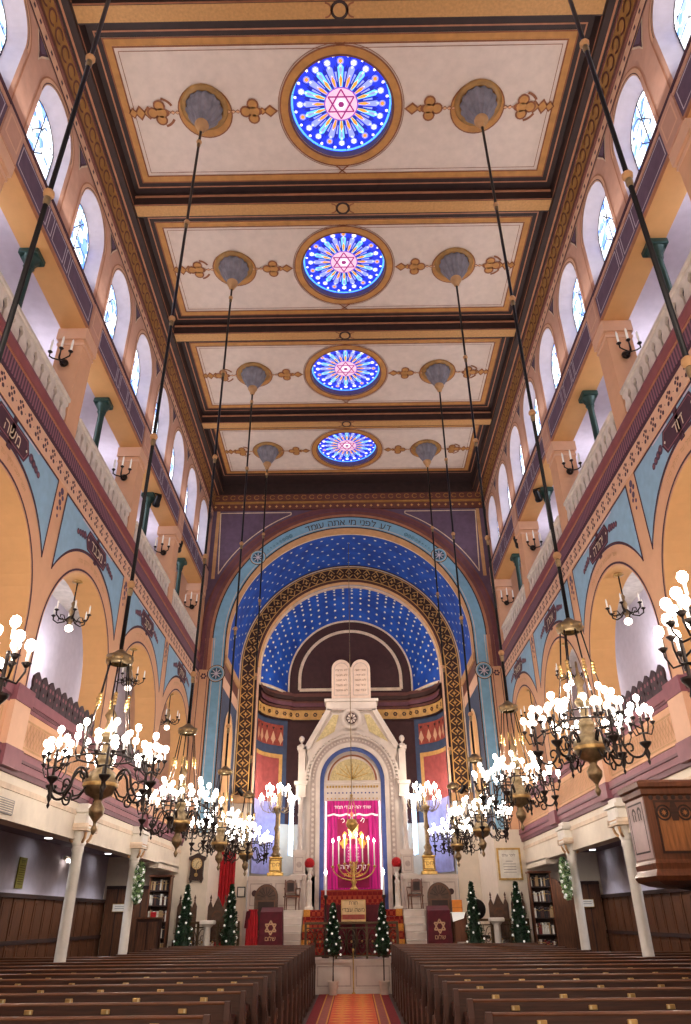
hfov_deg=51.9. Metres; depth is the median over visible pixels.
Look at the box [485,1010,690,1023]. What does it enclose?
pew
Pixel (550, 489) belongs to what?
column
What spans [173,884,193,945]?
cone tree
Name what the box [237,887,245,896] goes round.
frame
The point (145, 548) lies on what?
balustrade
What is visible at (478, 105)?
chandelier
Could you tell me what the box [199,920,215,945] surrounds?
pedestal
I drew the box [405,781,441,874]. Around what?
torchere
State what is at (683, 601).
chandelier
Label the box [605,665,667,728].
rail
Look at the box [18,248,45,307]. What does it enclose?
column
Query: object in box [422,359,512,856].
chandelier
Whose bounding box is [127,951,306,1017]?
pew
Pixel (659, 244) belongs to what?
column
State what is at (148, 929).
tall cabinet
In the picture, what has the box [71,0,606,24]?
ceiling beam
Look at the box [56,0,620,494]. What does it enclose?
ceiling
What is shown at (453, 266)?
chandelier
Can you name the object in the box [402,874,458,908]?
plinth
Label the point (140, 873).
wreath
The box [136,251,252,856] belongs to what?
chandelier
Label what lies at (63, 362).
wall sconce
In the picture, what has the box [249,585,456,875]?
wall
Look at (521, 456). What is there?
window
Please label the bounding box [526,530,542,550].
wall sconce
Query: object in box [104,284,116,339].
window
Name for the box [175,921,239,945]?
railing
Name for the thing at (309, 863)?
stand
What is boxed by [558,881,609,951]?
wall
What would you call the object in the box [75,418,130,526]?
balustrade
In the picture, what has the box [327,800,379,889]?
curtain
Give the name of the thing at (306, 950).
pew
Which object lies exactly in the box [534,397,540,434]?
window
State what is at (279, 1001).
pew
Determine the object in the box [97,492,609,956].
wall
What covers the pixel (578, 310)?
window
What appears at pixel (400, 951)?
pew
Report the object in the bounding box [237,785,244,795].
spotlight
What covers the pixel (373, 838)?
candle
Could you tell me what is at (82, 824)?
column
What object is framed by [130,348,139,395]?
window
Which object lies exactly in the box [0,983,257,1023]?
pew
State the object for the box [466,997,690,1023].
pew
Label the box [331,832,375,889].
menorah
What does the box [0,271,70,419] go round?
balustrade
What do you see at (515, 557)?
column
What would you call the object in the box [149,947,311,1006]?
pew
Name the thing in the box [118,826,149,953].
column
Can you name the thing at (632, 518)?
wall
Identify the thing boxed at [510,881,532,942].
cone tree
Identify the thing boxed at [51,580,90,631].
chandelier
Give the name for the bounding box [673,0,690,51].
window
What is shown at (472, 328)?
ceiling beam
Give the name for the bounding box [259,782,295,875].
torchere
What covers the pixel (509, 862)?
framed notice
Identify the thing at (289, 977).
pew
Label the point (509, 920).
railing
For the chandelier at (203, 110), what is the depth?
8.09 m
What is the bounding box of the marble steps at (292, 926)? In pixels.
[283,910,302,944]
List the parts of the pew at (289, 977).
rail, backrest, panel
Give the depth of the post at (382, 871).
20.05 m
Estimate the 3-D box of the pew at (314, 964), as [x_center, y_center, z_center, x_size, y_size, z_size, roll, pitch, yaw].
[-2.602,11.455,17.695,3.698,1.125,0.691,-1,-30,0]
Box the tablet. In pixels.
[332,659,370,698]
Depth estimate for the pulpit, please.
8.46 m
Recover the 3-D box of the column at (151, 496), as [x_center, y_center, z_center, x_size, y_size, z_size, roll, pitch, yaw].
[-5.246,0.663,18.399,0.340,2.575,0.340,-1,-30,0]
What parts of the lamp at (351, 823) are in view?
chain, lamp shade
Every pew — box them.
[0,955,300,1023]
[0,957,297,1023]
[0,960,293,1023]
[0,963,288,1023]
[0,967,283,1023]
[0,971,277,1023]
[0,976,269,1023]
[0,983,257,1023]
[0,991,245,1023]
[0,1001,230,1023]
[0,1014,210,1023]
[113,953,304,1023]
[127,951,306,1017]
[139,949,309,1011]
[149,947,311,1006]
[159,946,313,1002]
[168,945,315,998]
[391,943,537,997]
[392,944,546,1001]
[394,945,556,1005]
[396,946,566,1010]
[399,948,578,1016]
[401,950,591,1022]
[404,951,690,1023]
[407,953,690,1023]
[411,956,690,1023]
[415,959,690,1023]
[420,963,690,1023]
[426,967,690,1023]
[432,972,690,1023]
[442,979,690,1023]
[453,987,690,1023]
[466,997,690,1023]
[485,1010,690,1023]
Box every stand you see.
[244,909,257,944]
[304,858,314,909]
[341,900,365,957]
[392,857,402,908]
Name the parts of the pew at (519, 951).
panel, rail, backrest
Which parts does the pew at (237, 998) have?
number plate, rail, number plate, number plate, panel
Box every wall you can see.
[0,0,216,899]
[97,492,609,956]
[98,886,148,956]
[205,528,503,945]
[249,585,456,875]
[315,956,391,994]
[479,0,690,893]
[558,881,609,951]
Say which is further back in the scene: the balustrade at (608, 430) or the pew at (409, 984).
the balustrade at (608, 430)
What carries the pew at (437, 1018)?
on the floor
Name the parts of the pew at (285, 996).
rail, backrest, panel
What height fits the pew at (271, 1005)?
1.125 m
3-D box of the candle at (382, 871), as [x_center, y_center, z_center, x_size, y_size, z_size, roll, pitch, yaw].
[1.076,10.498,20.191,0.083,0.670,0.083,11,-32,-19]
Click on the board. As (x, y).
(562, 913)
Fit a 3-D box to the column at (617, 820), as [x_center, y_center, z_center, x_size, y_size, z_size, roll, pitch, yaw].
[5.052,6.824,12.182,0.440,3.552,0.640,-1,-30,0]
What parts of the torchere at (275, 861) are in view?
post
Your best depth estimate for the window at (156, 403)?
19.50 m
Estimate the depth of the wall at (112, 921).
19.53 m
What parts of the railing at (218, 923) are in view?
post, rail, post, post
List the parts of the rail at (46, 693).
carved panel, carved panel, carved panel, carved panel, carved panel, carved panel, carved panel, carved panel, carved panel, carved panel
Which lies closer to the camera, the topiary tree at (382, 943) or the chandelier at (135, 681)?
the chandelier at (135, 681)
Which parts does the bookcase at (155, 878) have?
panel, shelf, shelf, cornice, panel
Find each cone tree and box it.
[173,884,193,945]
[217,884,239,945]
[465,881,484,942]
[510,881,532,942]
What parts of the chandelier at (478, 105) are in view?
bulb, rod, bulb, bulb, bulb, bulb, bulb, bulb, arm, bulb, bulb, arm, hanging rod, bulb, bulb, bulb, hanging rod, arm, crown, hanging rod, bulb, hanging rod, hanging rod, bulb, hanging rod, bulb, bulb, bulb, arm, bulb, bulb, bulb, arm, bulb, bulb, bulb, arm, bulb, bulb, bulb, bulb, bulb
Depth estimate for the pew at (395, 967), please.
16.20 m
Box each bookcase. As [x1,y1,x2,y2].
[146,875,174,947]
[525,871,559,946]
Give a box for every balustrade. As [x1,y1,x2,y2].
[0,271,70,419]
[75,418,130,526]
[133,521,169,595]
[172,589,196,643]
[501,584,525,639]
[527,515,561,591]
[563,411,616,520]
[620,251,690,411]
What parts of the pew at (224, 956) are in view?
backrest, rail, panel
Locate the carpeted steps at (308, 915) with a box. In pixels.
[301,909,404,954]
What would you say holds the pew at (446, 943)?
on the floor
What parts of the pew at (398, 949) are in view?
panel, backrest, rail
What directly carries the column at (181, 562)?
on the wall at (59, 526)
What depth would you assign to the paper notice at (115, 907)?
19.63 m
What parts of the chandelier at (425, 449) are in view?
rod, arm, arm, arm, crown, arm, arm, arm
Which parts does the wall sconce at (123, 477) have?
candle arm, candle arm, candle arm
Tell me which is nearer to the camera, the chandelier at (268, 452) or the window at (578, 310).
the window at (578, 310)
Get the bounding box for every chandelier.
[0,0,110,704]
[41,83,227,834]
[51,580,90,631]
[116,648,145,690]
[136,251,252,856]
[160,693,179,729]
[187,362,269,870]
[223,442,281,875]
[412,439,481,866]
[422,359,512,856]
[435,247,560,830]
[454,79,654,795]
[520,689,538,725]
[555,643,582,685]
[568,0,690,697]
[605,573,645,624]
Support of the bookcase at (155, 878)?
on the floor
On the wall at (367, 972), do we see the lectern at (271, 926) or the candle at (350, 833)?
the lectern at (271, 926)
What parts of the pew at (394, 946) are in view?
panel, backrest, rail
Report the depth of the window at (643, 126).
12.35 m
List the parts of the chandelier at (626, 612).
arm, arm, stem, arm, glass globe, arm, arm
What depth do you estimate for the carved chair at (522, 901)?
19.68 m
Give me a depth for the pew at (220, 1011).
5.72 m
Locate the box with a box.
[452,900,462,911]
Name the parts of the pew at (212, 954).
rail, backrest, panel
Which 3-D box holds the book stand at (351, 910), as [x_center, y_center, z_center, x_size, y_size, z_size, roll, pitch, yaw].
[0.226,11.482,19.591,0.680,1.380,0.184,-1,-30,0]
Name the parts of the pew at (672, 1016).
panel, number plate, rail, backrest, number plate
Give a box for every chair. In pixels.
[171,895,196,945]
[207,895,226,944]
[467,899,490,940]
[488,892,513,942]
[511,891,526,940]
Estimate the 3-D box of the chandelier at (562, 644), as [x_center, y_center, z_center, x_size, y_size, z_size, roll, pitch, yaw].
[5.285,3.615,16.835,0.759,1.015,0.666,8,-31,-15]
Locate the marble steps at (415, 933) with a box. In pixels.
[403,909,426,943]
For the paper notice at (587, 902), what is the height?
0.200 m
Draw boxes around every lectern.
[258,907,283,944]
[426,905,452,943]
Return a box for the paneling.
[601,889,690,951]
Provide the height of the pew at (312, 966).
1.125 m
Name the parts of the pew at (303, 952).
rail, backrest, panel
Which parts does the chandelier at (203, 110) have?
bulb, bulb, bulb, bulb, arm, arm, bulb, bulb, bulb, bulb, bulb, bulb, hanging rod, hanging rod, bulb, bulb, arm, arm, bulb, hanging rod, hanging rod, bulb, bulb, crown, bulb, hanging rod, bulb, hanging rod, bulb, arm, bulb, bulb, arm, bulb, bulb, bulb, bulb, bulb, bulb, rod, bulb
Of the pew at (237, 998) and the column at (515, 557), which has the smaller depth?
the pew at (237, 998)
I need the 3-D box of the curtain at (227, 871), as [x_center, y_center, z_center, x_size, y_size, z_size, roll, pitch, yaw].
[-3.601,11.713,21.345,0.560,2.777,0.060,-1,-30,0]
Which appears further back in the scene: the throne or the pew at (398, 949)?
the throne
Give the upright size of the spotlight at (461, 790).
0.377 m
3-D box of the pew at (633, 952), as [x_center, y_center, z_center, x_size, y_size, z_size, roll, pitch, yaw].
[4.000,8.597,12.813,5.848,1.125,0.691,-1,-30,0]
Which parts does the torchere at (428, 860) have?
post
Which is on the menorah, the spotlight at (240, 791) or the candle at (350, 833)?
the candle at (350, 833)
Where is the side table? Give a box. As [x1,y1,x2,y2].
[451,913,468,942]
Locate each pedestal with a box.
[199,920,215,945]
[488,917,504,942]
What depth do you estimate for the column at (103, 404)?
15.39 m
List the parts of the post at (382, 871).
post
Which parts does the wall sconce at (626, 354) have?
candle arm, candle arm, candle arm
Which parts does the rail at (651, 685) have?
carved panel, carved panel, carved panel, carved panel, carved panel, carved panel, carved panel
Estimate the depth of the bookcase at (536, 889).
19.14 m
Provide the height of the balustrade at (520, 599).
0.640 m
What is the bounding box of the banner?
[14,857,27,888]
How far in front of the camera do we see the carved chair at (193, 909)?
19.64 m
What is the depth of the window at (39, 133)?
12.41 m
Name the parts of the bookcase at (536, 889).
panel, cornice, shelf, shelf, panel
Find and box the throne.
[254,884,277,944]
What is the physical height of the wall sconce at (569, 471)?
0.583 m
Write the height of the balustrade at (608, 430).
0.640 m
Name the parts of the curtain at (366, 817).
crown, panel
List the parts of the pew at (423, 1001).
panel, rail, backrest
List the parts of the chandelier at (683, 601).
rod, bulb, bulb, bulb, arm, bulb, bulb, bulb, arm, bulb, bulb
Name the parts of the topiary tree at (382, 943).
pot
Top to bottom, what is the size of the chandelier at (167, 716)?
1.015 m
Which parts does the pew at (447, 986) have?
panel, rail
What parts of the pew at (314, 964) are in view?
rail, panel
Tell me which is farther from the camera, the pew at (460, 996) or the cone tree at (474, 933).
the cone tree at (474, 933)
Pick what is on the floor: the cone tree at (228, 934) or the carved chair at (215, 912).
the cone tree at (228, 934)
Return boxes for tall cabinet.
[133,917,163,951]
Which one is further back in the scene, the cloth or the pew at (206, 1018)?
the cloth
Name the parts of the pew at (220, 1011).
number plate, number plate, rail, number plate, panel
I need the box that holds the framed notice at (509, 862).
[496,848,523,879]
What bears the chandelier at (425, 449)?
hanging from the ceiling
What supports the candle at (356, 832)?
on the menorah
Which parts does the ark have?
light strip, light strip, light strip, light strip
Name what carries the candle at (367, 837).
on the menorah
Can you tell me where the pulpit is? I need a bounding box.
[617,779,690,890]
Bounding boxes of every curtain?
[214,851,237,945]
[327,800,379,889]
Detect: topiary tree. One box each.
[324,902,341,994]
[373,901,391,994]
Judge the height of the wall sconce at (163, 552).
0.583 m
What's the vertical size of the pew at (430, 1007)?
1.125 m
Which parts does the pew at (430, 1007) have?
panel, rail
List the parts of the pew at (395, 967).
panel, rail, backrest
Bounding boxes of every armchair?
[283,880,300,909]
[406,878,423,908]
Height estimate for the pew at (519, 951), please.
1.125 m
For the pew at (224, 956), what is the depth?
13.00 m
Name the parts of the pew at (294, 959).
rail, backrest, panel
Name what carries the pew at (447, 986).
on the floor
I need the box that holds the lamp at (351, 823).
[346,543,357,832]
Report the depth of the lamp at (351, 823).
22.10 m
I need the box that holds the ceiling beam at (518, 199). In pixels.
[134,188,552,217]
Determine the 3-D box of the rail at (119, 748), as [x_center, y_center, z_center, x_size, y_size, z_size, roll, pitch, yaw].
[-4.877,5.418,15.941,0.060,0.460,3.000,-1,-30,0]
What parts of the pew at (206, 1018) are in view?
rail, backrest, panel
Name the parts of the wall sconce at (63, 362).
candle arm, candle arm, candle arm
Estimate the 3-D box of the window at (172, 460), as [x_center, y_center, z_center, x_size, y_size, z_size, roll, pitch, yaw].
[-5.189,-1.476,20.819,0.044,1.580,1.200,-1,-30,0]
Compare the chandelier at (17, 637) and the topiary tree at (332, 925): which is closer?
the chandelier at (17, 637)
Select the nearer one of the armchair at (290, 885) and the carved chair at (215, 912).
the carved chair at (215, 912)
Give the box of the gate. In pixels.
[323,905,379,956]
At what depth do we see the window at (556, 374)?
17.68 m
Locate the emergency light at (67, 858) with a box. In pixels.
[63,856,70,862]
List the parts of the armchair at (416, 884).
seat, backrest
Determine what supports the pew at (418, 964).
on the floor
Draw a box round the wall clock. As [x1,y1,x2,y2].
[189,853,206,882]
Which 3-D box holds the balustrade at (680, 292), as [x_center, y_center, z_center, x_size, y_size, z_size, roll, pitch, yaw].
[4.968,-2.739,11.136,0.120,0.640,3.440,-1,-30,0]
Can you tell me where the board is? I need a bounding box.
[551,878,574,947]
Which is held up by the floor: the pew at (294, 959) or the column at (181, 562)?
the pew at (294, 959)
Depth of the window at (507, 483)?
22.96 m
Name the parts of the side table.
leg, leg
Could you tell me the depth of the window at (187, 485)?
23.05 m
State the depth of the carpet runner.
14.95 m
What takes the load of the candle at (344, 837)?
on the menorah
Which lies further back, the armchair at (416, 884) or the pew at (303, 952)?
the armchair at (416, 884)
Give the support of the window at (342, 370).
attached to the ceiling
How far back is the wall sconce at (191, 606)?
23.55 m
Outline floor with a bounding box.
[302,994,405,1023]
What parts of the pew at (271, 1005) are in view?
rail, panel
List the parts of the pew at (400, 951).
panel, rail, backrest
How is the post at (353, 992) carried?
on the floor
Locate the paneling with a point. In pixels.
(668, 911)
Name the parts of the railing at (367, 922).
post, rail, post, post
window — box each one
[0,0,6,55]
[27,100,53,180]
[70,204,88,270]
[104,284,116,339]
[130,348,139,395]
[152,403,158,433]
[169,447,174,479]
[184,485,187,512]
[291,56,391,151]
[303,233,383,293]
[312,350,379,390]
[318,433,375,461]
[507,483,510,507]
[520,445,524,474]
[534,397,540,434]
[551,344,560,389]
[572,277,584,331]
[598,195,615,260]
[630,90,655,170]
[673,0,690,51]
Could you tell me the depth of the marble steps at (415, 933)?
20.85 m
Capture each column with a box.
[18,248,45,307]
[54,803,97,961]
[93,397,113,447]
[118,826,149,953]
[141,492,155,535]
[175,558,186,595]
[510,553,522,590]
[539,487,553,528]
[555,822,590,949]
[578,390,599,440]
[603,798,654,956]
[641,238,671,291]
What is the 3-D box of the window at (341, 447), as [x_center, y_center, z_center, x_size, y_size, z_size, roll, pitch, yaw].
[0.050,-2.350,24.670,2.030,0.130,2.030,-1,-30,0]
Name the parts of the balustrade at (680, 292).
backing panel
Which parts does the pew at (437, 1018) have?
panel, rail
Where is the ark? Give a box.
[288,698,418,909]
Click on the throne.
(266, 895)
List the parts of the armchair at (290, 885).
backrest, seat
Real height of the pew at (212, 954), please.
1.125 m
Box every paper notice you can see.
[112,904,123,911]
[583,899,594,906]
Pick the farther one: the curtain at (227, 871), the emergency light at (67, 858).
the curtain at (227, 871)
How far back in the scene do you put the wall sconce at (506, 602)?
23.47 m
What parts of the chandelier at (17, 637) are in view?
bulb, arm, bulb, bulb, bulb, bulb, rod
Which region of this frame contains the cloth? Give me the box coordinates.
[450,912,464,921]
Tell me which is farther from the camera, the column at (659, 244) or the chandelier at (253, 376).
the chandelier at (253, 376)
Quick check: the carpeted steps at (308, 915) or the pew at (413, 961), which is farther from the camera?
the carpeted steps at (308, 915)
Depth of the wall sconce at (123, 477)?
16.59 m
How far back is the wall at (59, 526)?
14.11 m
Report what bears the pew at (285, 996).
on the floor
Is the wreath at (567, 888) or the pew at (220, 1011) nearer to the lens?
the pew at (220, 1011)
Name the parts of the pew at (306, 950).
rail, backrest, panel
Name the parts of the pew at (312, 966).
rail, backrest, panel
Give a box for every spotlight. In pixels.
[152,493,161,507]
[178,541,182,552]
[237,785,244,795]
[458,783,466,793]
[513,536,518,548]
[533,488,542,502]
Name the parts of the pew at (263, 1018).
rail, panel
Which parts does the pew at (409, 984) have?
panel, rail, backrest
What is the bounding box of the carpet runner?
[306,994,400,1023]
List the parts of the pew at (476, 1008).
panel, number plate, rail, number plate, number plate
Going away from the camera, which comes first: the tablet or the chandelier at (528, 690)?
the chandelier at (528, 690)
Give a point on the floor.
(400, 1017)
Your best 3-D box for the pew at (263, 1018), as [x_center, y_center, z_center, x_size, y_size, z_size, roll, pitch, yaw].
[-3.806,5.931,8.014,5.848,1.125,0.691,-1,-30,0]
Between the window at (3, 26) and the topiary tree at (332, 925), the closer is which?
the window at (3, 26)
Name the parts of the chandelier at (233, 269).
arm, arm, arm, hanging rod, hanging rod, hanging rod, hanging rod, crown, arm, hanging rod, hanging rod, bulb, arm, arm, bulb, rod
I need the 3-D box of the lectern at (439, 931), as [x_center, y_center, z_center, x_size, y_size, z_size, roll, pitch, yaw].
[2.587,11.551,19.592,0.680,1.220,0.440,-1,-30,0]
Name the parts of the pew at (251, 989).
rail, panel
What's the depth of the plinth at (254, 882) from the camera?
22.48 m
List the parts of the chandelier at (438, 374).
rod, arm, arm, hanging rod, hanging rod, crown, hanging rod, arm, arm, arm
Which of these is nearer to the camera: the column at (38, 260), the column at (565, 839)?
the column at (38, 260)
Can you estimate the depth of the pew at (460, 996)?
6.50 m
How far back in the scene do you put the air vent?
10.21 m
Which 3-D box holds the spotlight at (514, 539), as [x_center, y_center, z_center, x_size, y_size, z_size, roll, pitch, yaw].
[5.119,0.882,21.189,0.200,0.377,0.375,-16,-33,25]
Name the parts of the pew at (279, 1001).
backrest, rail, panel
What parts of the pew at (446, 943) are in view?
panel, rail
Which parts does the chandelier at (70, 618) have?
arm, arm, glass globe, arm, stem, arm, arm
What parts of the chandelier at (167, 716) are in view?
stem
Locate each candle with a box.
[324,869,326,894]
[338,836,339,863]
[343,834,345,862]
[349,833,350,860]
[355,832,356,860]
[361,835,362,862]
[367,837,368,863]
[373,838,374,864]
[381,869,384,894]
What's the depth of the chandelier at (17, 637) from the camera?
6.10 m
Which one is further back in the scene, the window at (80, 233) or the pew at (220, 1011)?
the window at (80, 233)
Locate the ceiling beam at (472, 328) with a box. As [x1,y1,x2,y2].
[173,319,515,341]
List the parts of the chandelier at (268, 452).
arm, arm, arm, crown, rod, arm, arm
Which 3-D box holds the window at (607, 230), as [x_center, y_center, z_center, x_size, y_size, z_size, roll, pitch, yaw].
[5.174,-5.555,13.866,0.044,1.580,1.200,-1,-30,0]
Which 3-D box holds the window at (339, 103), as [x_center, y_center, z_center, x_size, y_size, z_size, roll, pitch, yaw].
[-0.088,-8.261,14.331,2.030,0.130,2.030,-1,-30,0]
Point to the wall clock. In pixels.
(197, 860)
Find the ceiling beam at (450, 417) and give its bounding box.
[201,410,491,428]
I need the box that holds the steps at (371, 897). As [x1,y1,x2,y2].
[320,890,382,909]
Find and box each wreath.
[131,861,145,904]
[558,857,573,900]
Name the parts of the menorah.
stem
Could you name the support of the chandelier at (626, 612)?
hanging from the wall at (632, 518)
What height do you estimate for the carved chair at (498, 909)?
1.540 m
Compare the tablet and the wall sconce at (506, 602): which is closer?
the wall sconce at (506, 602)
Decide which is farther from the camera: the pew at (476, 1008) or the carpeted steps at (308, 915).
the carpeted steps at (308, 915)
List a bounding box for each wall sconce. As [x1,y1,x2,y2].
[48,336,73,366]
[112,457,131,480]
[154,535,169,555]
[184,592,197,608]
[500,588,513,604]
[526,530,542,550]
[561,450,581,474]
[615,328,641,358]
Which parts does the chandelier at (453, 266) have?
rod, arm, arm, hanging rod, hanging rod, arm, crown, hanging rod, hanging rod, hanging rod, hanging rod, arm, arm, arm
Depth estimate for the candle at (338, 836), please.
23.05 m
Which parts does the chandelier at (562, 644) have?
arm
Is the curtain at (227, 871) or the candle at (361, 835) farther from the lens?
the candle at (361, 835)
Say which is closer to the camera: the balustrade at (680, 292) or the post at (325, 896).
the balustrade at (680, 292)
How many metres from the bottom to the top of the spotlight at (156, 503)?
0.377 m
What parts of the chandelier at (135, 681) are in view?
stem, arm, arm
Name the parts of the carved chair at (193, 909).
backrest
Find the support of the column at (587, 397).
on the wall at (632, 518)
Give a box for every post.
[322,869,328,957]
[352,948,355,993]
[381,869,388,957]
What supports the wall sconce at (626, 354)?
attached to the wall at (632, 518)
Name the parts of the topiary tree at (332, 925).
pot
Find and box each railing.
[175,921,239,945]
[304,921,398,958]
[478,918,531,942]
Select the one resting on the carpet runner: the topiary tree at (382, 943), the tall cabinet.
the topiary tree at (382, 943)
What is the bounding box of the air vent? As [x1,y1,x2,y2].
[0,796,14,815]
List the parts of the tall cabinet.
door, door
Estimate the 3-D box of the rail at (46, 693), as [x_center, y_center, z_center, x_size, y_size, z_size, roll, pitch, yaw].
[-4.923,3.448,12.494,0.060,0.460,3.000,-1,-30,0]
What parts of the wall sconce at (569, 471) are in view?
candle arm, candle arm, candle arm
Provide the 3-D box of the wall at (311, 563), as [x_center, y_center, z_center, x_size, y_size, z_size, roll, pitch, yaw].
[0.176,7.461,23.679,8.200,13.950,3.320,-1,-30,0]
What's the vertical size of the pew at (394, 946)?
1.125 m
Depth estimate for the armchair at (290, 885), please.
22.25 m
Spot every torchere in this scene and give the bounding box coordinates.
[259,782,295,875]
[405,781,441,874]
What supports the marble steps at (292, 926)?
on the wall at (367, 972)
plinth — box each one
[246,876,302,910]
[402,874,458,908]
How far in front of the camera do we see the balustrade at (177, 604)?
21.36 m
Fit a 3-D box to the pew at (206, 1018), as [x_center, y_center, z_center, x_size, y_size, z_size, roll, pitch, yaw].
[-3.849,4.085,4.784,5.848,1.125,0.691,-1,-30,0]
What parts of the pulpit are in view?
handrail, moulding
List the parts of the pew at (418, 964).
panel, rail, backrest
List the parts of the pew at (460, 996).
panel, number plate, number plate, rail, number plate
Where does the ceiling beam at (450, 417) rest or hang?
attached to the ceiling
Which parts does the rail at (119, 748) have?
carved panel, carved panel, carved panel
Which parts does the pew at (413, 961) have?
panel, rail, backrest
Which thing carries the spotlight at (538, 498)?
attached to the wall at (632, 518)
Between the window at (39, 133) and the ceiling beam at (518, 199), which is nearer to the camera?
the window at (39, 133)
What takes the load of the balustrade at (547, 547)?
on the wall at (632, 518)
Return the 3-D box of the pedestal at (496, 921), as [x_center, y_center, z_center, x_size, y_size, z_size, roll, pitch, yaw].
[3.999,11.475,18.407,0.380,1.678,0.340,-1,-30,0]
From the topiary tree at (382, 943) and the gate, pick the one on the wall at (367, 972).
the gate
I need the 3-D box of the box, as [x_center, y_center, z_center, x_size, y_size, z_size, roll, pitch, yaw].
[3.132,11.052,19.927,0.280,0.300,0.070,-1,-30,0]
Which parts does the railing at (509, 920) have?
post, rail, post, post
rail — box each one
[30,672,94,735]
[111,733,146,770]
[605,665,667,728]
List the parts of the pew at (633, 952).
panel, rail, backrest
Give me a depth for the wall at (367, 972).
18.49 m
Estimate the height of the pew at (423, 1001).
1.125 m
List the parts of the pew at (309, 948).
backrest, rail, panel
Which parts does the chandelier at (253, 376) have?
arm, arm, arm, hanging rod, crown, hanging rod, arm, hanging rod, arm, rod, arm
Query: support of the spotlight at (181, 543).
attached to the wall at (59, 526)

